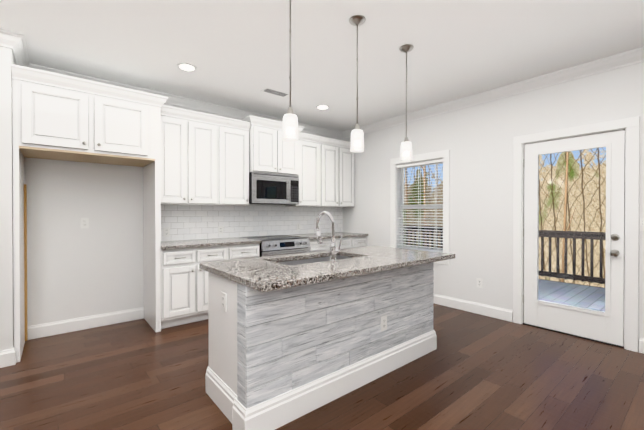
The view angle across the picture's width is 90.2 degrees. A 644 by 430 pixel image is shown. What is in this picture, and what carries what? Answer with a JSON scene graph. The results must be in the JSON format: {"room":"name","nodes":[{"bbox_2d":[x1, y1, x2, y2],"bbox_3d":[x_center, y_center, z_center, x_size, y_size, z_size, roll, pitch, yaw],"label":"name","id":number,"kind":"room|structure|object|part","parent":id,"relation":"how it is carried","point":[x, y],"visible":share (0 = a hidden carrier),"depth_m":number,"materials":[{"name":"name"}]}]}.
{"room":"kitchen","nodes":[
{"label":"kitchen","id":0,"kind":"room"},
{"bbox_2d":[0,46,14,350],"bbox_3d":[-3.757,-0.115,2.124,2.508,2.743,0.641,0,0,-40],"label":"wall","id":1,"kind":"structure","parent":0,"point":[6,247],"depth_m":2.65,"materials":[{"name":"white paint"}]},
{"bbox_2d":[0,347,15,367],"bbox_3d":[-3.548,1.191,1.894,2.526,0.138,0.043,0,0,-40],"label":"baseboard","id":2,"kind":"structure","parent":1,"relation":"attached to","point":[7,357],"depth_m":2.66,"materials":[{"name":"white wood"}]},
{"bbox_2d":[0,29,27,56],"bbox_3d":[-3.492,-1.432,1.862,2.593,0.105,0.085,0,0,-40],"label":"crown molding","id":3,"kind":"structure","parent":1,"relation":"attached to","point":[15,42],"depth_m":2.65,"materials":[{"name":"white wood"}]},
{"bbox_2d":[12,53,31,67],"bbox_3d":[-2.732,-1.439,2.910,0.085,0.105,0.510,0,0,-40],"label":"crown molding","id":4,"kind":"structure","parent":1,"relation":"attached to","point":[19,58],"depth_m":2.97,"materials":[{"name":"white wood"}]},
{"bbox_2d":[24,104,341,325],"bbox_3d":[-2.327,-0.126,3.828,7.205,2.743,0.160,0,0,-40],"label":"wall","id":5,"kind":"structure","parent":0,"point":[76,270],"depth_m":3.50,"materials":[{"name":"white paint"}]},
{"bbox_2d":[80,218,88,227],"bbox_3d":[-2.591,0.088,3.501,0.072,0.116,0.007,0,0,-40],"label":"outlet","id":6,"kind":"object","parent":5,"relation":"attached to","point":[84,222],"visible":1,"depth_m":3.50,"materials":[{"name":"white plastic"}]},
{"bbox_2d":[27,307,143,339],"bbox_3d":[-2.555,1.180,3.533,1.051,0.138,0.019,0,0,-40],"label":"baseboard","id":7,"kind":"structure","parent":5,"relation":"attached to","point":[76,324],"depth_m":3.49,"materials":[{"name":"white wood"}]},
{"bbox_2d":[163,227,169,236],"bbox_3d":[-1.948,0.214,4.020,0.072,0.116,0.007,0,0,-40],"label":"outlet","id":8,"kind":"object","parent":5,"relation":"attached to","point":[166,231],"visible":1,"depth_m":4.02,"materials":[{"name":"white plastic"}]},
{"bbox_2d":[32,64,343,138],"bbox_3d":[-1.324,-1.449,4.491,4.272,0.105,0.085,0,0,-40],"label":"crown molding","id":9,"kind":"structure","parent":5,"relation":"attached to","point":[175,100],"depth_m":4.23,"materials":[{"name":"white wood"}]},
{"bbox_2d":[160,105,219,204],"bbox_3d":[-1.720,-0.692,4.001,0.738,1.128,0.335,0,0,-40],"label":"upper cabinet","id":10,"kind":"object","parent":5,"relation":"attached to","point":[210,159],"depth_m":3.89,"materials":[{"name":"white wood"}]},
{"bbox_2d":[218,226,222,233],"bbox_3d":[-1.409,0.211,4.466,0.072,0.116,0.007,0,0,-40],"label":"outlet","id":11,"kind":"object","parent":5,"relation":"attached to","point":[220,229],"visible":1,"depth_m":4.46,"materials":[{"name":"white plastic"}]},
{"bbox_2d":[220,117,248,204],"bbox_3d":[-1.264,-0.694,4.378,0.446,1.128,0.335,0,0,-40],"label":"upper cabinet","id":12,"kind":"object","parent":5,"relation":"attached to","point":[234,175],"depth_m":4.25,"materials":[{"name":"white wood"}]},
{"bbox_2d":[244,117,299,176],"bbox_3d":[-0.767,-0.962,4.742,0.780,0.738,0.405,0,0,-40],"label":"upper cabinet","id":13,"kind":"object","parent":5,"relation":"attached to","point":[267,151],"depth_m":4.52,"materials":[{"name":"white wood"}]},
{"bbox_3d":[-0.725,-1.246,4.750,3.226,0.170,0.444,0,0,-40],"label":"crown","id":14,"kind":"part","parent":13,"relation":"part of","materials":[{"name":"white wood"}]},
{"bbox_2d":[249,172,298,204],"bbox_3d":[-0.752,-0.376,4.727,0.772,0.427,0.436,0,0,-40],"label":"microwave","id":15,"kind":"object","parent":13,"relation":"attached to","point":[271,188],"visible":0.98,"depth_m":4.55,"materials":[{"name":"silver metal"}]},
{"bbox_2d":[285,133,319,206],"bbox_3d":[-0.309,-0.699,5.169,0.466,1.128,0.335,0,0,-40],"label":"upper cabinet","id":16,"kind":"object","parent":5,"relation":"attached to","point":[309,179],"depth_m":5.05,"materials":[{"name":"white wood"}]},
{"bbox_2d":[320,137,353,206],"bbox_3d":[0.176,-0.702,5.571,0.794,1.128,0.335,0,0,-40],"label":"upper cabinet","id":17,"kind":"object","parent":5,"relation":"attached to","point":[336,158],"depth_m":5.41,"materials":[{"name":"white wood"}]},
{"bbox_2d":[0,303,643,429],"bbox_3d":[-0.329,1.291,1.424,6.885,0.060,6.106,0,0,-40],"label":"floor","id":18,"kind":"structure","parent":0,"point":[473,371],"depth_m":2.36,"materials":[{"name":"brown wood"}]},
{"bbox_2d":[11,64,167,362],"bbox_3d":[-2.314,-0.001,3.296,1.203,2.500,0.670,0,0,-40],"label":"surround","id":19,"kind":"object","parent":18,"relation":"on","point":[55,116],"visible":1,"depth_m":3.05,"materials":[{"name":"white wood"}]},
{"bbox_3d":[-2.314,-1.201,3.288,1.203,0.100,0.670,0,0,-40],"label":"crown","id":20,"kind":"part","parent":19,"relation":"part of","materials":[{"name":"white wood"}]},
{"bbox_2d":[161,244,228,328],"bbox_3d":[-1.625,0.807,3.896,0.738,0.876,0.631,0,0,-40],"label":"base cabinet","id":21,"kind":"object","parent":18,"relation":"on","point":[184,286],"depth_m":3.59,"materials":[{"name":"white wood"}]},
{"bbox_2d":[161,236,260,251],"bbox_3d":[-1.446,0.349,4.026,1.184,0.038,0.639,0,0,-40],"label":"countertop","id":22,"kind":"structure","parent":21,"relation":"on","point":[165,244],"depth_m":3.86,"materials":[{"name":"grey stone"}]},
{"bbox_2d":[229,244,259,259],"bbox_3d":[-1.170,0.805,4.273,0.445,0.876,0.631,0,0,-40],"label":"base cabinet","id":23,"kind":"object","parent":18,"relation":"on","point":[236,251],"depth_m":4.02,"materials":[{"name":"white wood"}]},
{"bbox_2d":[240,235,309,256],"bbox_3d":[-0.659,0.769,4.622,0.772,0.903,0.711,0,0,-40],"label":"range","id":24,"kind":"object","parent":18,"relation":"on","point":[273,245],"visible":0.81,"depth_m":4.41,"materials":[{"name":"silver metal"}]},
{"bbox_2d":[295,236,336,251],"bbox_3d":[-0.199,0.799,5.077,0.499,0.876,0.631,0,0,-40],"label":"base cabinet","id":25,"kind":"object","parent":18,"relation":"on","point":[314,246],"depth_m":4.83,"materials":[{"name":"white wood"}]},
{"bbox_2d":[199,263,436,429],"bbox_3d":[0.111,0.820,2.629,1.939,0.870,0.668,0,0,-40],"label":"kitchen island","id":26,"kind":"object","parent":18,"relation":"on","point":[292,337],"depth_m":2.11,"materials":[{"name":"grey"}]},
{"bbox_2d":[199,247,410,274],"bbox_3d":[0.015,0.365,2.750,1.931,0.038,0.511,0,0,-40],"label":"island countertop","id":27,"kind":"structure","parent":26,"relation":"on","point":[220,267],"depth_m":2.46,"materials":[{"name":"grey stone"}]},
{"bbox_2d":[271,255,354,262],"bbox_3d":[-0.029,0.489,2.629,0.834,0.231,0.404,0,0,-40],"label":"sink","id":28,"kind":"object","parent":27,"relation":"in","point":[310,258],"depth_m":2.81,"materials":[{"name":"grey metal"}]},
{"bbox_2d":[227,251,454,294],"bbox_3d":[0.310,0.368,2.393,1.931,0.038,0.415,0,0,-40],"label":"island countertop","id":29,"kind":"structure","parent":26,"relation":"on","point":[299,274],"depth_m":2.09,"materials":[{"name":"grey stone"}]},
{"bbox_2d":[337,236,366,248],"bbox_3d":[0.285,0.797,5.478,0.758,0.876,0.631,0,0,-40],"label":"base cabinet","id":30,"kind":"object","parent":18,"relation":"on","point":[347,242],"depth_m":5.26,"materials":[{"name":"white wood"}]},
{"bbox_2d":[301,232,367,239],"bbox_3d":[0.100,0.341,5.306,1.258,0.038,0.639,0,0,-40],"label":"countertop","id":31,"kind":"structure","parent":30,"relation":"on","point":[311,235],"depth_m":5.29,"materials":[{"name":"grey stone"}]},
{"bbox_2d":[0,0,643,131],"bbox_3d":[-0.329,-1.522,1.405,7.205,0.080,6.426,0,0,-40],"label":"ceiling","id":32,"kind":"structure","parent":0,"point":[235,53],"depth_m":2.82,"materials":[{"name":"white paint"}]},
{"bbox_2d":[177,63,196,71],"bbox_3d":[-1.365,-1.490,3.244,0.190,0.007,0.190,0,0,-40],"label":"recessed light","id":33,"kind":"object","parent":32,"relation":"in","point":[187,67],"visible":1,"depth_m":3.24,"materials":[{"name":"white plastic"}]},
{"bbox_2d":[261,87,289,96],"bbox_3d":[-0.565,-1.494,3.913,0.330,0.008,0.130,0,0,-40],"label":"ceiling vent","id":34,"kind":"object","parent":32,"relation":"in","point":[275,92],"visible":0.96,"depth_m":3.90,"materials":[{"name":"white metal"}]},
{"bbox_2d":[282,0,297,141],"bbox_3d":[-0.204,-0.986,2.068,0.126,1.001,0.126,0,0,-40],"label":"pendant light","id":35,"kind":"object","parent":32,"relation":"hanging from","point":[290,129],"visible":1,"depth_m":2.05,"materials":[{"name":"white glass"}]},
{"bbox_3d":[-0.204,-1.065,2.068,0.126,0.842,0.126,0,0,-40],"label":"stem","id":36,"kind":"part","parent":35,"relation":"part of","materials":[{"name":"grey metal"}]},
{"bbox_3d":[-0.204,-0.567,2.071,0.104,0.163,0.104,0,0,-40],"label":"lamp shade","id":37,"kind":"part","parent":35,"relation":"part of","materials":[{"name":"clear glass"}]},
{"bbox_3d":[-0.204,-0.562,2.071,0.072,0.130,0.072,0,0,-40],"label":"lamp shade","id":38,"kind":"part","parent":35,"relation":"part of","materials":[{"name":"white glass"}]},
{"bbox_2d":[316,105,329,109],"bbox_3d":[0.010,-1.498,4.467,0.190,0.007,0.190,0,0,-40],"label":"recessed light","id":39,"kind":"object","parent":32,"relation":"in","point":[322,107],"visible":1,"depth_m":4.47,"materials":[{"name":"white plastic"}]},
{"bbox_2d":[349,15,365,152],"bbox_3d":[0.269,-0.988,2.451,0.126,1.001,0.126,0,0,-40],"label":"pendant light","id":40,"kind":"object","parent":32,"relation":"hanging from","point":[357,141],"visible":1,"depth_m":2.43,"materials":[{"name":"white glass"}]},
{"bbox_3d":[0.269,-0.569,2.454,0.104,0.163,0.104,0,0,-40],"label":"lamp shade","id":41,"kind":"part","parent":40,"relation":"part of","materials":[{"name":"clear glass"}]},
{"bbox_3d":[0.269,-0.564,2.454,0.072,0.130,0.072,0,0,-40],"label":"lamp shade","id":42,"kind":"part","parent":40,"relation":"part of","materials":[{"name":"white glass"}]},
{"bbox_2d":[399,44,413,160],"bbox_3d":[0.753,-0.991,2.865,0.126,1.001,0.126,0,0,-40],"label":"pendant light","id":43,"kind":"object","parent":32,"relation":"hanging from","point":[406,152],"visible":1,"depth_m":2.84,"materials":[{"name":"white glass"}]},
{"bbox_3d":[0.753,-0.572,2.868,0.104,0.163,0.104,0,0,-40],"label":"lamp shade","id":44,"kind":"part","parent":43,"relation":"part of","materials":[{"name":"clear glass"}]},
{"bbox_3d":[0.753,-0.567,2.868,0.072,0.130,0.072,0,0,-40],"label":"lamp shade","id":45,"kind":"part","parent":43,"relation":"part of","materials":[{"name":"white glass"}]},
{"bbox_2d":[342,62,643,351],"bbox_3d":[2.385,-0.125,3.660,0.160,2.743,6.106,0,0,-40],"label":"wall","id":46,"kind":"structure","parent":0,"point":[477,140],"depth_m":3.98,"materials":[{"name":"white paint"}]},
{"bbox_2d":[390,150,449,264],"bbox_3d":[1.454,-0.106,4.749,0.205,1.555,1.020,0,0,-40],"label":"window","id":47,"kind":"structure","parent":46,"relation":"in","point":[444,155],"depth_m":4.81,"materials":[{"name":"white wood"}]},
{"bbox_2d":[397,159,442,252],"bbox_3d":[1.438,-0.120,4.736,0.050,1.314,0.776,0,0,-40],"label":"window blind","id":48,"kind":"object","parent":47,"relation":"attached to","point":[424,163],"visible":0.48,"depth_m":4.72,"materials":[{"name":"white plastic"}]},
{"bbox_2d":[433,293,512,321],"bbox_3d":[1.294,1.171,4.849,0.019,0.138,2.898,0,0,-40],"label":"baseboard","id":49,"kind":"structure","parent":46,"relation":"attached to","point":[478,308],"depth_m":4.06,"materials":[{"name":"white wood"}]},
{"bbox_2d":[477,278,482,287],"bbox_3d":[1.978,0.854,4.027,0.007,0.116,0.072,0,0,-40],"label":"outlet","id":50,"kind":"object","parent":46,"relation":"attached to","point":[479,283],"visible":1,"depth_m":4.02,"materials":[{"name":"white plastic"}]},
{"bbox_2d":[340,46,643,138],"bbox_3d":[2.290,-1.443,3.574,0.085,0.105,6.106,0,0,-40],"label":"crown molding","id":51,"kind":"structure","parent":46,"relation":"attached to","point":[634,56],"depth_m":3.61,"materials":[{"name":"white wood"}]},
{"bbox_2d":[523,323,623,347],"bbox_3d":[2.622,1.243,3.385,0.158,0.010,0.849,0,0,-40],"label":"door sill","id":52,"kind":"structure","parent":46,"relation":"attached to","point":[574,335],"depth_m":3.29,"materials":[{"name":"grey metal"}]},
{"bbox_2d":[524,130,624,345],"bbox_3d":[2.583,0.217,3.346,0.055,2.037,0.837,0,0,-40],"label":"door","id":53,"kind":"structure","parent":46,"relation":"in","point":[607,325],"depth_m":3.22,"materials":[{"name":"white wood"}]},
{"bbox_2d":[523,150,619,309],"bbox_3d":[2.540,0.169,3.335,0.094,1.674,0.816,0,0,-40],"label":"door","id":54,"kind":"structure","parent":53,"relation":"attached to","point":[614,237],"depth_m":3.31,"materials":[{"name":"clear glass"}]},
{"bbox_2d":[513,116,639,351],"bbox_3d":[2.613,0.175,3.371,0.180,2.147,1.039,0,0,-40],"label":"door frame","id":55,"kind":"structure","parent":46,"relation":"attached to","point":[630,126],"depth_m":2.99,"materials":[{"name":"white wood"}]},
{"bbox_2d":[639,337,643,353],"bbox_3d":[3.576,1.189,2.092,0.019,0.138,2.157,0,0,-40],"label":"baseboard","id":56,"kind":"structure","parent":46,"relation":"attached to","point":[641,340],"depth_m":2.90,"materials":[{"name":"white wood"}]},
{"bbox_2d":[640,218,643,230],"bbox_3d":[2.927,0.087,2.873,0.010,0.116,0.116,0,0,-40],"label":"light switch","id":57,"kind":"object","parent":46,"relation":"attached to","point":[641,224],"visible":1,"depth_m":2.91,"materials":[{"name":"white plastic"}]},
{"label":"outside","id":58,"kind":"structure","parent":0,"visible":0},
{"bbox_2d":[404,147,605,287],"bbox_3d":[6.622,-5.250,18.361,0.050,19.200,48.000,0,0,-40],"label":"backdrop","id":59,"kind":"structure","parent":58,"point":[594,209],"depth_m":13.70,"materials":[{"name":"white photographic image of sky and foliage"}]},
{"bbox_2d":[404,225,607,344],"bbox_3d":[2.721,0.923,5.825,3.090,1.248,7.260,0,0,-40],"label":"deck","id":60,"kind":"object","parent":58,"point":[559,294],"depth_m":5.67,"materials":[{"name":"black"}]},
{"bbox_3d":[2.729,0.783,5.830,3.010,0.968,7.260,0,0,-40],"label":"railing","id":61,"kind":"part","parent":60,"relation":"part of","materials":[{"name":"black metal"}]},
{"bbox_3d":[6.779,4.398,18.554,25.545,0.100,48.000,0,0,-40],"label":"ground","id":62,"kind":"structure","parent":58,"visible":0},
{"bbox_2d":[405,152,575,281],"bbox_3d":[3.943,-1.528,15.885,4.747,11.800,13.968,0,0,-40],"label":"trees","id":63,"kind":"object","parent":62,"relation":"on","point":[565,204],"depth_m":11.69,"materials":[{"name":"brown plant"}]}
]}

